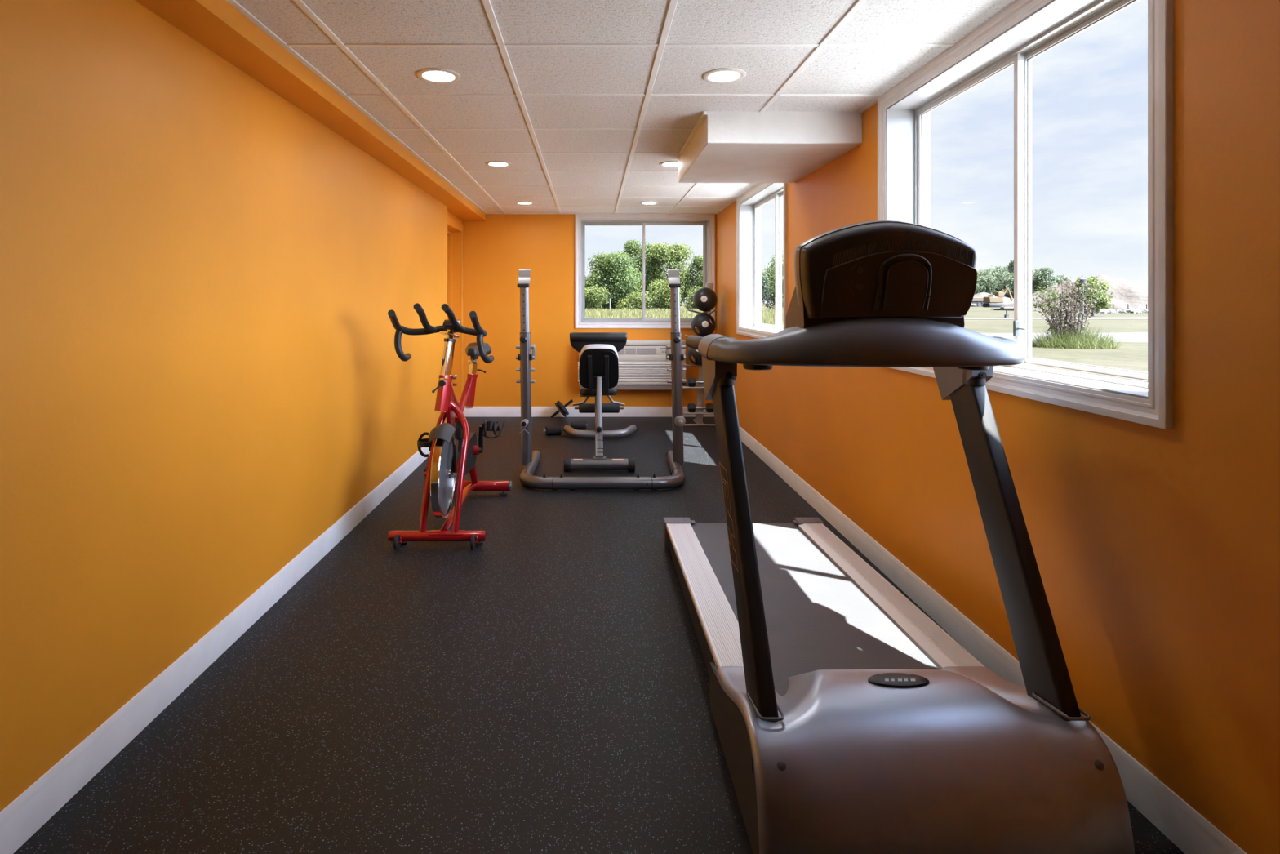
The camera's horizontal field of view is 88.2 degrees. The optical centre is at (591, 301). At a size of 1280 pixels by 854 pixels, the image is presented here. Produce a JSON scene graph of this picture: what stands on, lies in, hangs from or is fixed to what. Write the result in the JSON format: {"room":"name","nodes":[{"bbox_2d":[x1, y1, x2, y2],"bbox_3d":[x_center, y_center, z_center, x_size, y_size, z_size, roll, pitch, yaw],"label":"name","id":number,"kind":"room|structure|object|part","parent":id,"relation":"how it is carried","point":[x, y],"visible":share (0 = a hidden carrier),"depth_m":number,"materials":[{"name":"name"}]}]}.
{"room":"home gym","nodes":[
{"label":"home gym","id":0,"kind":"room"},
{"bbox_2d":[0,0,447,811],"bbox_3d":[-1.401,0.156,0.820,0.078,2.266,10.840,0,0,0],"label":"wall","id":1,"kind":"structure","parent":0,"point":[202,373],"depth_m":2.10,"materials":[{"name":"orange paint"}]},
{"bbox_2d":[0,447,430,853],"bbox_3d":[-1.355,1.233,0.820,0.013,0.112,10.840,0,0,0],"label":"baseboard","id":2,"kind":"structure","parent":1,"relation":"attached to","point":[24,815],"depth_m":2.05,"materials":[{"name":"wood"}]},
{"bbox_2d":[134,0,485,221],"bbox_3d":[-1.465,-0.942,1.380,0.570,0.090,11.960,0,0,0],"label":"soffit","id":3,"kind":"structure","parent":0,"point":[217,25],"depth_m":2.72,"materials":[{"name":"orange paint"}]},
{"bbox_2d":[447,211,462,403],"bbox_3d":[-1.595,0.194,1.380,0.310,2.190,11.960,0,0,0],"label":"wall","id":4,"kind":"structure","parent":0,"point":[455,233],"depth_m":7.26,"materials":[{"name":"orange paint"}]},
{"bbox_2d":[447,215,463,413],"bbox_3d":[-1.523,0.220,6.853,0.194,2.138,0.985,0,0,0],"label":"door","id":5,"kind":"structure","parent":4,"relation":"in","point":[452,223],"depth_m":7.26,"materials":[{"name":"paint"}]},
{"bbox_2d":[462,213,716,406],"bbox_3d":[-0.176,0.146,7.410,3.148,2.286,0.100,0,0,0],"label":"wall","id":6,"kind":"structure","parent":0,"point":[495,249],"depth_m":7.36,"materials":[{"name":"orange paint"}]},
{"bbox_2d":[463,406,714,417],"bbox_3d":[-0.028,1.233,7.354,2.825,0.112,0.013,0,0,0],"label":"baseboard","id":7,"kind":"structure","parent":6,"relation":"attached to","point":[476,411],"depth_m":7.35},
{"bbox_2d":[577,339,685,389],"bbox_3d":[0.445,0.702,7.284,1.180,0.543,0.151,0,0,0],"label":"air conditioner","id":8,"kind":"object","parent":6,"relation":"attached to","point":[643,364],"visible":0.56,"depth_m":7.22,"materials":[{"name":"white"}]},
{"bbox_3d":[0.400,0.774,7.224,1.090,0.221,0.021,0,0,0],"label":"louver panel","id":9,"kind":"part","parent":8,"relation":"part of","materials":[{"name":"white"}]},
{"bbox_2d":[579,384,684,389],"bbox_3d":[0.452,0.943,7.295,1.155,0.060,0.127,0,0,0],"label":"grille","id":10,"kind":"object","parent":8,"relation":"attached to","point":[618,386],"depth_m":7.23,"materials":[{"name":"white"}]},
{"bbox_3d":[0.851,0.547,7.221,0.187,0.069,0.004,0,0,0],"label":"control panel","id":11,"kind":"part","parent":8,"relation":"part of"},
{"bbox_2d":[574,213,715,328],"bbox_3d":[0.600,-0.335,7.446,1.561,1.275,0.212,0,0,0],"label":"window","id":12,"kind":"structure","parent":6,"relation":"in","point":[707,220],"depth_m":7.35,"materials":[{"name":"metal"}]},
{"bbox_3d":[0.257,-0.335,7.535,0.711,1.112,0.022,0,0,0],"label":"sash","id":13,"kind":"part","parent":12,"relation":"part of","materials":[{"name":"metal"}]},
{"bbox_3d":[0.600,0.236,7.430,1.434,0.006,0.150,0,0,0],"label":"sill","id":14,"kind":"part","parent":12,"relation":"part of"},
{"bbox_3d":[0.944,-0.335,7.505,0.711,1.112,0.022,0,0,0],"label":"sash","id":15,"kind":"part","parent":12,"relation":"part of","materials":[{"name":"white metal"}]},
{"bbox_2d":[13,417,1184,853],"bbox_3d":[-0.166,1.319,1.390,3.168,0.060,11.980,0,0,0],"label":"floor","id":16,"kind":"structure","parent":0,"point":[541,686],"depth_m":2.15,"materials":[{"name":"rubber"}]},
{"bbox_2d":[387,302,512,549],"bbox_3d":[-0.810,0.650,3.962,0.564,1.277,1.180,0,0,0],"label":"exercise bike","id":17,"kind":"object","parent":16,"relation":"on","point":[442,467],"visible":1,"depth_m":3.63,"materials":[{"name":"red paint"}]},
{"bbox_3d":[-0.822,0.464,3.595,0.050,0.067,0.093,0,0,30],"label":"clamp lever","id":18,"kind":"part","parent":17,"relation":"part of","materials":[{"name":"black plastic"}]},
{"bbox_3d":[-0.801,0.384,3.641,0.050,0.335,0.107,0,0,33],"label":"handlebar post","id":19,"kind":"part","parent":17,"relation":"part of","materials":[{"name":"silver metal"}]},
{"bbox_3d":[-0.790,0.844,3.928,0.236,0.787,0.969,0,0,0],"label":"frame","id":20,"kind":"part","parent":17,"relation":"part of","materials":[{"name":"red paint"}]},
{"bbox_3d":[-0.710,0.924,3.607,0.030,0.130,0.095,0,0,0],"label":"axle plate","id":21,"kind":"part","parent":17,"relation":"part of","materials":[{"name":"red paint"}]},
{"bbox_3d":[-0.743,0.925,3.962,0.030,0.210,0.485,0,0,0],"label":"chain","id":22,"kind":"part","parent":17,"relation":"part of","materials":[{"name":"black plastic"}]},
{"bbox_3d":[-0.785,0.435,4.370,0.059,0.153,0.130,0,0,0],"label":"seat post","id":23,"kind":"part","parent":17,"relation":"part of","materials":[{"name":"silver metal"}]},
{"bbox_3d":[-0.657,0.853,4.077,0.102,0.187,0.089,0,0,0],"label":"crank arm","id":24,"kind":"part","parent":17,"relation":"part of","materials":[{"name":"black plastic"}]},
{"bbox_2d":[551,399,573,417],"bbox_3d":[-0.322,1.177,7.215,0.185,0.206,0.183,0,0,-45],"label":"wheel","id":25,"kind":"object","parent":16,"relation":"on","point":[560,406],"visible":1,"depth_m":7.20,"materials":[{"name":"black rubber"}]},
{"bbox_3d":[-0.397,1.238,7.215,0.096,0.085,0.029,0,0,0],"label":"handle","id":26,"kind":"part","parent":25,"relation":"part of","materials":[{"name":"black plastic"}]},
{"bbox_3d":[-0.247,1.116,7.215,0.096,0.085,0.029,0,0,0],"label":"handle","id":27,"kind":"part","parent":25,"relation":"part of","materials":[{"name":"black plastic"}]},
{"bbox_2d":[543,421,586,435],"bbox_3d":[-0.251,1.247,6.476,0.148,0.084,0.513,0,0,45],"label":"bar","id":28,"kind":"object","parent":16,"relation":"on","point":[549,430],"visible":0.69,"depth_m":6.35,"materials":[{"name":"black"}]},
{"bbox_2d":[562,332,637,471],"bbox_3d":[0.089,0.785,5.668,0.731,1.006,1.437,0,0,0],"label":"weight bench","id":29,"kind":"object","parent":16,"relation":"on","point":[598,368],"visible":1,"depth_m":5.50,"materials":[{"name":"grey"}]},
{"bbox_3d":[-0.088,0.906,6.140,0.176,0.138,0.057,0,0,18],"label":"curl handle","id":30,"kind":"part","parent":29,"relation":"part of","materials":[{"name":"grey metal"}]},
{"bbox_3d":[-0.009,0.609,5.483,0.034,0.351,0.371,0,0,1],"label":"pad rail","id":31,"kind":"part","parent":29,"relation":"part of","materials":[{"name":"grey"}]},
{"bbox_3d":[0.066,0.630,5.497,0.104,0.018,0.025,0,0,0],"label":"strut plate","id":32,"kind":"part","parent":29,"relation":"part of","materials":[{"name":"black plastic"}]},
{"bbox_3d":[0.075,0.948,6.250,0.470,0.190,0.192,0,0,0],"label":"roller arm","id":33,"kind":"part","parent":29,"relation":"part of","materials":[{"name":"grey"}]},
{"bbox_3d":[0.064,1.036,5.338,0.043,0.046,0.045,0,0,0],"label":"adjuster knob","id":34,"kind":"part","parent":29,"relation":"part of","materials":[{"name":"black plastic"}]},
{"bbox_3d":[0.128,0.609,5.483,0.034,0.351,0.371,0,0,1],"label":"pad rail","id":35,"kind":"part","parent":29,"relation":"part of","materials":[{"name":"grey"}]},
{"bbox_3d":[0.221,0.906,6.139,0.186,0.141,0.054,0,0,-17],"label":"curl handle","id":36,"kind":"part","parent":29,"relation":"part of","materials":[{"name":"grey metal"}]},
{"bbox_2d":[515,269,686,490],"bbox_3d":[0.072,0.524,4.891,1.279,1.530,0.866,0,0,0],"label":"rack","id":37,"kind":"object","parent":16,"relation":"on","point":[530,458],"visible":1,"depth_m":4.92,"materials":[{"name":"grey"}]},
{"bbox_3d":[-0.502,0.282,4.880,0.058,0.057,0.070,0,0,0],"label":"pull knob","id":38,"kind":"part","parent":37,"relation":"part of","materials":[{"name":"black plastic"}]},
{"bbox_3d":[-0.491,0.729,4.950,0.093,0.987,0.072,0,0,0],"label":"upright post","id":39,"kind":"part","parent":37,"relation":"part of","materials":[{"name":"grey"}]},
{"bbox_3d":[0.632,0.282,4.880,0.058,0.057,0.070,0,0,0],"label":"pull knob","id":40,"kind":"part","parent":37,"relation":"part of","materials":[{"name":"black plastic"}]},
{"bbox_3d":[0.645,0.729,4.950,0.098,0.988,0.072,0,0,0],"label":"upright post","id":41,"kind":"part","parent":37,"relation":"part of","materials":[{"name":"grey"}]},
{"bbox_2d":[681,283,717,426],"bbox_3d":[1.151,0.545,7.000,0.459,1.488,0.453,0,0,0],"label":"rack","id":42,"kind":"object","parent":16,"relation":"on","point":[700,388],"visible":0.48,"depth_m":6.98,"materials":[{"name":"grey metal"}]},
{"bbox_3d":[1.065,0.673,6.918,0.018,0.059,0.391,0,0,45],"label":"ball arm","id":43,"kind":"part","parent":42,"relation":"part of","materials":[{"name":"grey metal"}]},
{"bbox_3d":[1.157,0.897,6.830,0.405,0.017,0.016,0,0,0],"label":"dumbbell arm","id":44,"kind":"part","parent":42,"relation":"part of","materials":[{"name":"grey metal"}]},
{"bbox_2d":[687,347,702,365],"bbox_3d":[1.128,0.551,6.880,0.244,0.244,0.244,0,0,0],"label":"exercise ball","id":45,"kind":"object","parent":42,"relation":"on","point":[696,355],"visible":0.41,"depth_m":6.80,"materials":[{"name":"black plastic"}]},
{"bbox_2d":[687,377,703,386],"bbox_3d":[1.140,0.845,6.865,0.260,0.087,0.100,0,0,0],"label":"dumbbell","id":46,"kind":"object","parent":42,"relation":"on","point":[691,382],"visible":0.55,"depth_m":6.83,"materials":[{"name":"black rubber"}]},
{"bbox_3d":[1.132,0.109,6.986,0.023,0.059,0.396,0,0,41],"label":"ball arm","id":47,"kind":"part","parent":42,"relation":"part of","materials":[{"name":"grey metal"}]},
{"bbox_3d":[1.157,1.164,6.830,0.405,0.017,0.016,0,0,0],"label":"dumbbell arm","id":48,"kind":"part","parent":42,"relation":"part of","materials":[{"name":"grey metal"}]},
{"bbox_3d":[1.155,1.281,6.960,0.450,0.016,0.320,0,0,0],"label":"floor plate","id":49,"kind":"part","parent":42,"relation":"part of","materials":[{"name":"grey metal"}]},
{"bbox_2d":[687,403,713,412],"bbox_3d":[1.140,1.112,6.865,0.260,0.087,0.100,0,0,0],"label":"dumbbell","id":50,"kind":"object","parent":42,"relation":"on","point":[691,407],"visible":0.98,"depth_m":6.83,"materials":[{"name":"black rubber"}]},
{"bbox_2d":[691,312,715,337],"bbox_3d":[1.178,0.249,6.918,0.252,0.252,0.256,0,0,0],"label":"exercise ball","id":51,"kind":"object","parent":42,"relation":"on","point":[701,321],"visible":0.97,"depth_m":6.83,"materials":[{"name":"black plastic"}]},
{"bbox_3d":[1.216,0.542,7.095,0.081,1.483,0.333,0,0,36],"label":"leaning post","id":52,"kind":"part","parent":42,"relation":"part of","materials":[{"name":"grey metal"}]},
{"bbox_2d":[693,287,717,311],"bbox_3d":[1.200,-0.017,6.938,0.252,0.252,0.256,0,0,0],"label":"exercise ball","id":53,"kind":"object","parent":42,"relation":"on","point":[704,299],"visible":1,"depth_m":6.85,"materials":[{"name":"black plastic"}]},
{"bbox_3d":[1.273,0.109,6.987,0.033,0.059,0.302,0,0,-8],"label":"ball arm","id":54,"kind":"part","parent":42,"relation":"part of","materials":[{"name":"grey metal"}]},
{"bbox_2d":[662,220,1134,853],"bbox_3d":[0.785,0.529,2.432,0.902,1.491,2.047,0,0,0],"label":"treadmill","id":55,"kind":"object","parent":16,"relation":"on","point":[847,720],"visible":1,"depth_m":1.71,"materials":[{"name":"black plastic"}]},
{"bbox_3d":[0.785,1.183,2.630,0.778,0.152,1.540,0,0,0],"label":"deck frame","id":56,"kind":"part","parent":55,"relation":"part of","materials":[{"name":"black plastic"}]},
{"bbox_3d":[0.446,1.127,2.632,0.126,0.064,1.505,0,0,0],"label":"rail","id":57,"kind":"part","parent":55,"relation":"part of","materials":[{"name":"silver metal"}]},
{"bbox_3d":[0.381,0.138,2.071,0.081,0.069,0.315,0,0,3],"label":"handrail arm","id":58,"kind":"part","parent":55,"relation":"part of","materials":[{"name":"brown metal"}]},
{"bbox_2d":[742,364,772,370],"bbox_3d":[0.492,0.168,1.890,0.185,0.057,0.200,0,0,0],"label":"cup","id":59,"kind":"object","parent":55,"relation":"on","point":[748,366],"depth_m":1.86,"materials":[{"name":"black plastic"}]},
{"bbox_3d":[0.703,-0.054,1.720,0.054,0.082,0.018,0,0,0],"label":"oval plate","id":60,"kind":"part","parent":55,"relation":"part of","materials":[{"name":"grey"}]},
{"bbox_3d":[0.785,0.036,1.850,0.430,0.155,0.170,0,0,0],"label":"control panel","id":61,"kind":"part","parent":55,"relation":"part of","materials":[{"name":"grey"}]},
{"bbox_3d":[1.141,1.127,2.632,0.091,0.064,1.505,0,0,0],"label":"rail","id":62,"kind":"part","parent":55,"relation":"part of","materials":[{"name":"silver metal"}]},
{"bbox_3d":[0.806,-0.044,1.727,0.401,0.173,0.037,0,0,0],"label":"panel","id":63,"kind":"part","parent":55,"relation":"part of","materials":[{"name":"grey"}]},
{"bbox_2d":[715,666,1134,853],"bbox_3d":[0.785,1.123,1.700,0.826,0.291,0.584,0,0,0],"label":"hood","id":64,"kind":"object","parent":55,"relation":"attached to","point":[841,759],"depth_m":1.50,"materials":[{"name":"grey plastic"}]},
{"bbox_2d":[956,365,989,370],"bbox_3d":[1.077,0.168,1.890,0.185,0.057,0.200,0,0,0],"label":"cup","id":65,"kind":"object","parent":55,"relation":"on","point":[971,368],"depth_m":1.87,"materials":[{"name":"black plastic"}]},
{"bbox_2d":[235,0,1015,213],"bbox_3d":[-0.166,-1.002,1.390,3.168,0.050,11.980,0,0,0],"label":"ceiling","id":66,"kind":"structure","parent":0,"point":[482,70],"depth_m":2.77,"materials":[{"name":"tile"}]},
{"bbox_2d":[417,67,460,83],"bbox_3d":[-0.660,-0.973,2.850,0.184,0.008,0.184,0,0,0],"label":"recessed light","id":67,"kind":"object","parent":66,"relation":"in","point":[428,74],"visible":1,"depth_m":2.84,"materials":[{"name":"white"}]},
{"bbox_2d":[484,160,511,167],"bbox_3d":[-0.660,-0.973,4.680,0.184,0.008,0.184,0,0,0],"label":"recessed light","id":68,"kind":"object","parent":66,"relation":"in","point":[492,163],"visible":1,"depth_m":4.66,"materials":[{"name":"white"}]},
{"bbox_2d":[515,201,533,204],"bbox_3d":[-0.660,-0.973,6.540,0.184,0.008,0.184,0,0,0],"label":"recessed light","id":69,"kind":"object","parent":66,"relation":"in","point":[517,202],"visible":1,"depth_m":6.52,"materials":[{"name":"white"}]},
{"bbox_2d":[226,0,1018,213],"bbox_3d":[0.109,-0.975,1.380,2.578,0.008,11.960,0,0,0],"label":"grid","id":70,"kind":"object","parent":66,"relation":"attached to","point":[662,43],"depth_m":2.70,"materials":[{"name":"white"}]},
{"bbox_2d":[640,201,658,204],"bbox_3d":[0.575,-0.973,6.540,0.184,0.008,0.184,0,0,0],"label":"recessed light","id":71,"kind":"object","parent":66,"relation":"in","point":[642,202],"visible":1,"depth_m":6.52,"materials":[{"name":"white"}]},
{"bbox_2d":[659,160,678,167],"bbox_3d":[0.575,-0.973,4.680,0.184,0.008,0.184,0,0,0],"label":"recessed light","id":72,"kind":"object","parent":66,"relation":"in","point":[669,163],"visible":0.78,"depth_m":4.67,"materials":[{"name":"white"}]},
{"bbox_2d":[702,67,746,83],"bbox_3d":[0.575,-0.973,2.850,0.184,0.008,0.184,0,0,0],"label":"recessed light","id":73,"kind":"object","parent":66,"relation":"in","point":[723,75],"visible":1,"depth_m":2.84,"materials":[{"name":"white"}]},
{"bbox_2d":[678,111,862,182],"bbox_3d":[0.988,-0.897,3.958,0.820,0.170,1.145,0,0,0],"label":"bulkhead","id":74,"kind":"object","parent":66,"relation":"attached to","point":[722,147],"visible":0.99,"depth_m":3.50,"materials":[{"name":"paint"}]},
{"bbox_2d":[760,206,761,323],"bbox_3d":[1.549,-0.011,1.485,0.102,3.200,12.170,0,0,0],"label":"wall","id":75,"kind":"structure","parent":0,"point":[761,206],"depth_m":6.20,"materials":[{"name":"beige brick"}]},
{"bbox_2d":[716,0,1279,853],"bbox_3d":[1.448,0.146,1.405,0.100,2.286,12.010,0,0,0],"label":"wall","id":76,"kind":"structure","parent":0,"point":[1157,550],"depth_m":1.60,"materials":[{"name":"orange paint"}]},
{"bbox_2d":[736,182,786,338],"bbox_3d":[1.484,-0.332,5.482,0.212,1.281,1.562,0,0,0],"label":"window","id":77,"kind":"structure","parent":76,"relation":"in","point":[748,205],"depth_m":6.17,"materials":[{"name":"metal"}]},
{"bbox_3d":[1.468,0.242,5.482,0.150,0.006,1.435,0,0,0],"label":"sill","id":78,"kind":"part","parent":77,"relation":"part of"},
{"bbox_3d":[1.543,-0.332,5.826,0.022,1.118,0.712,0,0,0],"label":"sash","id":79,"kind":"part","parent":77,"relation":"part of","materials":[{"name":"white metal"}]},
{"bbox_3d":[1.556,-0.332,5.482,0.067,1.142,1.423,0,0,0],"label":"frame","id":80,"kind":"part","parent":77,"relation":"part of","materials":[{"name":"metal"}]},
{"bbox_3d":[1.573,-0.332,5.139,0.022,1.118,0.712,0,0,0],"label":"sash","id":81,"kind":"part","parent":77,"relation":"part of","materials":[{"name":"metal"}]},
{"bbox_2d":[739,426,1247,853],"bbox_3d":[1.391,1.233,1.380,0.013,0.112,11.960,0,0,0],"label":"baseboard","id":82,"kind":"structure","parent":76,"relation":"attached to","point":[1185,827],"depth_m":2.29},
{"bbox_2d":[877,0,1173,429],"bbox_3d":[1.484,-0.332,2.378,0.212,1.281,1.594,0,0,0],"label":"window","id":83,"kind":"structure","parent":76,"relation":"in","point":[1026,29],"depth_m":2.19,"materials":[{"name":"metal"}]},
{"bbox_3d":[1.543,-0.332,2.730,0.022,1.118,0.728,0,0,0],"label":"sash","id":84,"kind":"part","parent":83,"relation":"part of","materials":[{"name":"glass"}]},
{"bbox_3d":[1.468,0.242,2.378,0.150,0.006,1.467,0,0,0],"label":"sill","id":85,"kind":"part","parent":83,"relation":"part of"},
{"bbox_3d":[1.573,-0.332,2.027,0.022,1.118,0.728,0,0,0],"label":"sash","id":86,"kind":"part","parent":83,"relation":"part of","materials":[{"name":"glass"}]},
{"label":"outside","id":87,"kind":"structure","parent":0,"visible":0},
{"bbox_2d":[964,317,1147,319],"bbox_3d":[92.000,1.351,52.002,132.000,0.001,5.395,0,0,0],"label":"dirt track","id":88,"kind":"object","parent":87,"point":[964,317],"visible":0.5,"depth_m":50.55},
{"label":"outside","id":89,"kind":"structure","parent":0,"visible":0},
{"bbox_2d":[586,303,1147,372],"bbox_3d":[20.000,1.369,170.000,560.000,0.001,460.000,0,0,0],"label":"ground","id":90,"kind":"structure","parent":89,"point":[1133,356],"depth_m":31.06,"materials":[{"name":"plant"}]},
{"bbox_2d":[584,284,609,310],"bbox_3d":[0.180,-0.033,55.004,2.803,2.740,2.756,0,0,0],"label":"bush","id":91,"kind":"object","parent":90,"relation":"on","point":[593,299],"visible":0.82,"depth_m":54.36,"materials":[{"name":"green plant"}]},
{"bbox_2d":[608,297,610,311],"bbox_3d":[1.360,0.589,48.000,0.100,1.600,0.095,0,0,0],"label":"marker post","id":92,"kind":"object","parent":90,"relation":"on","point":[609,298],"visible":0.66,"depth_m":47.96,"materials":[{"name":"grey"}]},
{"bbox_2d":[584,249,642,310],"bbox_3d":[1.811,-1.563,58.212,5.738,6.021,5.640,0,0,12],"label":"tree","id":93,"kind":"object","parent":90,"relation":"on","point":[615,268],"visible":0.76,"depth_m":56.70,"materials":[{"name":"green plant"}]},
{"bbox_2d":[614,290,656,311],"bbox_3d":[3.685,0.131,53.929,3.695,2.230,2.997,0,0,0],"label":"bush","id":94,"kind":"object","parent":90,"relation":"on","point":[636,302],"visible":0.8,"depth_m":53.32,"materials":[{"name":"green plant"}]},
{"bbox_2d":[622,239,664,308],"bbox_3d":[5.099,-2.427,65.996,4.834,7.645,4.600,0,0,27],"label":"tree","id":95,"kind":"object","parent":90,"relation":"on","point":[637,251],"visible":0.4,"depth_m":65.09,"materials":[{"name":"green plant"}]},
{"bbox_2d":[646,279,683,310],"bbox_3d":[5.993,-0.466,53.798,2.961,3.250,2.339,0,0,16],"label":"bush","id":96,"kind":"object","parent":90,"relation":"on","point":[662,289],"visible":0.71,"depth_m":53.30,"materials":[{"name":"green plant"}]},
{"bbox_2d":[646,241,697,308],"bbox_3d":[7.815,-2.176,64.020,4.846,7.144,4.700,0,0,0],"label":"tree","id":97,"kind":"object","parent":90,"relation":"on","point":[664,254],"visible":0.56,"depth_m":63.04,"materials":[{"name":"green plant"}]},
{"bbox_2d":[584,307,783,325],"bbox_3d":[6.483,0.929,32.987,19.731,0.880,42.397,0,0,0],"label":"meadow grass","id":98,"kind":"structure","parent":90,"relation":"on","point":[767,315],"depth_m":33.46,"materials":[{"name":"plant"}]},
{"bbox_2d":[681,253,702,309],"bbox_3d":[10.979,-1.524,63.084,4.690,6.085,4.832,0,0,-36],"label":"tree","id":99,"kind":"object","parent":90,"relation":"on","point":[697,261],"visible":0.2,"depth_m":62.38,"materials":[{"name":"green plant"}]},
{"bbox_2d":[683,285,702,310],"bbox_3d":[9.007,-0.003,54.968,2.719,2.619,2.804,0,0,0],"label":"bush","id":100,"kind":"object","parent":90,"relation":"on","point":[692,305],"visible":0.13,"depth_m":55.09,"materials":[{"name":"green plant"}]},
{"bbox_2d":[761,272,773,307],"bbox_3d":[14.625,-1.211,62.003,4.787,5.396,4.627,0,0,-35],"label":"tree","id":101,"kind":"object","parent":90,"relation":"on","point":[764,293],"visible":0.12,"depth_m":60.85,"materials":[{"name":"green plant"}]},
{"bbox_2d":[761,251,783,309],"bbox_3d":[18.395,-1.808,62.022,5.630,6.406,4.962,0,0,27],"label":"tree","id":102,"kind":"object","parent":90,"relation":"on","point":[771,273],"visible":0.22,"depth_m":61.71,"materials":[{"name":"green plant"}]},
{"bbox_2d":[971,294,995,306],"bbox_3d":[96.727,-0.121,165.000,9.727,2.980,2.400,0,0,0],"label":"dump truck","id":103,"kind":"object","parent":90,"relation":"on","point":[979,301],"visible":0.35,"depth_m":163.79,"materials":[{"name":"brown"}]},
{"bbox_2d":[974,273,999,294],"bbox_3d":[117.660,-3.548,199.978,12.970,10.059,10.859,0,0,0],"label":"tree","id":104,"kind":"object","parent":90,"relation":"on","point":[984,285],"visible":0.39,"depth_m":197.47,"materials":[{"name":"green plant"}]},
{"bbox_2d":[969,292,1013,306],"bbox_3d":[98.000,-0.462,175.000,44.000,3.936,24.000,0,0,0],"label":"dirt mound","id":105,"kind":"object","parent":90,"relation":"on","point":[1006,300],"visible":0.09,"depth_m":172.28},
{"bbox_2d":[977,265,1010,292],"bbox_3d":[124.610,-4.816,205.610,13.330,12.911,12.502,0,0,0],"label":"tree","id":106,"kind":"object","parent":90,"relation":"on","point":[1002,270],"visible":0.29,"depth_m":204.34,"materials":[{"name":"green plant"}]},
{"bbox_2d":[982,287,1013,306],"bbox_3d":[92.086,-0.895,149.000,5.735,4.528,2.800,0,0,0],"label":"excavator","id":107,"kind":"object","parent":90,"relation":"on","point":[997,300],"visible":0.91,"depth_m":147.83,"materials":[{"name":"brown"}]},
{"bbox_2d":[988,271,1013,297],"bbox_3d":[126.118,-3.514,200.175,9.977,10.860,10.286,0,0,0],"label":"tree","id":108,"kind":"object","parent":90,"relation":"on","point":[1008,282],"visible":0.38,"depth_m":197.79,"materials":[{"name":"green plant"}]},
{"bbox_2d":[1000,306,1013,317],"bbox_3d":[34.682,0.929,55.000,0.800,0.880,0.500,0,0,0],"label":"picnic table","id":109,"kind":"object","parent":90,"relation":"on","point":[1006,315],"visible":0.87,"depth_m":54.88,"materials":[{"name":"grey"}]},
{"bbox_2d":[1003,259,1013,275],"bbox_3d":[138.191,-6.131,214.828,7.205,15.053,7.265,0,0,0],"label":"tree","id":110,"kind":"object","parent":90,"relation":"on","point":[1011,268],"visible":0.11,"depth_m":214.25,"materials":[{"name":"green plant"}]},
{"bbox_2d":[1009,268,1038,292],"bbox_3d":[131.692,-4.398,200.409,10.514,12.604,11.971,0,0,0],"label":"tree","id":111,"kind":"object","parent":90,"relation":"on","point":[1034,269],"visible":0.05,"depth_m":198.22,"materials":[{"name":"green plant"}]},
{"bbox_2d":[1031,266,1057,293],"bbox_3d":[130.070,-4.219,189.841,9.452,11.229,9.063,0,0,0],"label":"tree","id":112,"kind":"object","parent":90,"relation":"on","point":[1042,278],"visible":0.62,"depth_m":187.97,"materials":[{"name":"green plant"}]},
{"bbox_2d":[1036,274,1069,288],"bbox_3d":[137.290,-3.054,194.656,10.273,9.762,10.425,0,0,0],"label":"tree","id":113,"kind":"object","parent":90,"relation":"on","point":[1057,279],"visible":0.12,"depth_m":192.50,"materials":[{"name":"green plant"}]},
{"bbox_2d":[1032,273,1103,346],"bbox_3d":[14.307,0.274,19.772,1.892,2.197,1.545,0,0,27],"label":"shrub","id":114,"kind":"object","parent":90,"relation":"on","point":[1064,304],"visible":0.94,"depth_m":19.66,"materials":[{"name":"green plant"}]},
{"bbox_2d":[988,274,1147,311],"bbox_3d":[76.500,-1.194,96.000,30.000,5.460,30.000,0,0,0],"label":"dirt mound","id":115,"kind":"object","parent":90,"relation":"on","point":[1124,291],"visible":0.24,"depth_m":89.95,"materials":[{"name":"soil"}]},
{"bbox_2d":[1031,320,1128,349],"bbox_3d":[14.338,0.904,19.593,2.899,0.929,2.305,0,0,0],"label":"grass tuft","id":116,"kind":"object","parent":90,"relation":"on","point":[1077,341],"visible":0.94,"depth_m":19.22,"materials":[{"name":"plant"}]},
{"bbox_2d":[1077,275,1087,327],"bbox_3d":[26.100,-0.031,35.000,0.420,2.800,0.420,0,0,0],"label":"lamp post","id":117,"kind":"object","parent":90,"relation":"on","point":[1082,279],"visible":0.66,"depth_m":34.95,"materials":[{"name":"grey"}]},
{"bbox_3d":[26.100,0.254,35.000,0.110,2.230,0.105,0,0,0],"label":"post","id":118,"kind":"part","parent":117,"relation":"part of","materials":[{"name":"grey"}]},
{"bbox_2d":[1068,275,1113,315],"bbox_3d":[45.472,-0.478,59.972,3.268,3.746,3.039,0,0,0],"label":"tree","id":119,"kind":"object","parent":90,"relation":"on","point":[1103,301],"visible":0.48,"depth_m":59.52,"materials":[{"name":"green plant"}]},
{"bbox_2d":[1089,308,1119,313],"bbox_3d":[58.983,1.168,76.013,2.948,0.663,2.024,0,0,0],"label":"rubble heap","id":120,"kind":"object","parent":90,"relation":"on","point":[1109,310],"visible":0.58,"depth_m":75.41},
{"bbox_2d":[1117,308,1147,313],"bbox_3d":[63.238,1.185,75.996,4.421,0.750,2.080,0,0,0],"label":"rubble heap","id":121,"kind":"object","parent":90,"relation":"on","point":[1130,310],"visible":0.74,"depth_m":75.43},
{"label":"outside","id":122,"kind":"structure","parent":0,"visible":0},
{"bbox_2d":[980,332,1147,342],"bbox_3d":[70.000,1.366,28.321,116.000,0.001,12.951,0,0,0],"label":"road","id":123,"kind":"structure","parent":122,"point":[1131,336],"depth_m":25.90,"materials":[{"name":"asphalt"}]}
]}

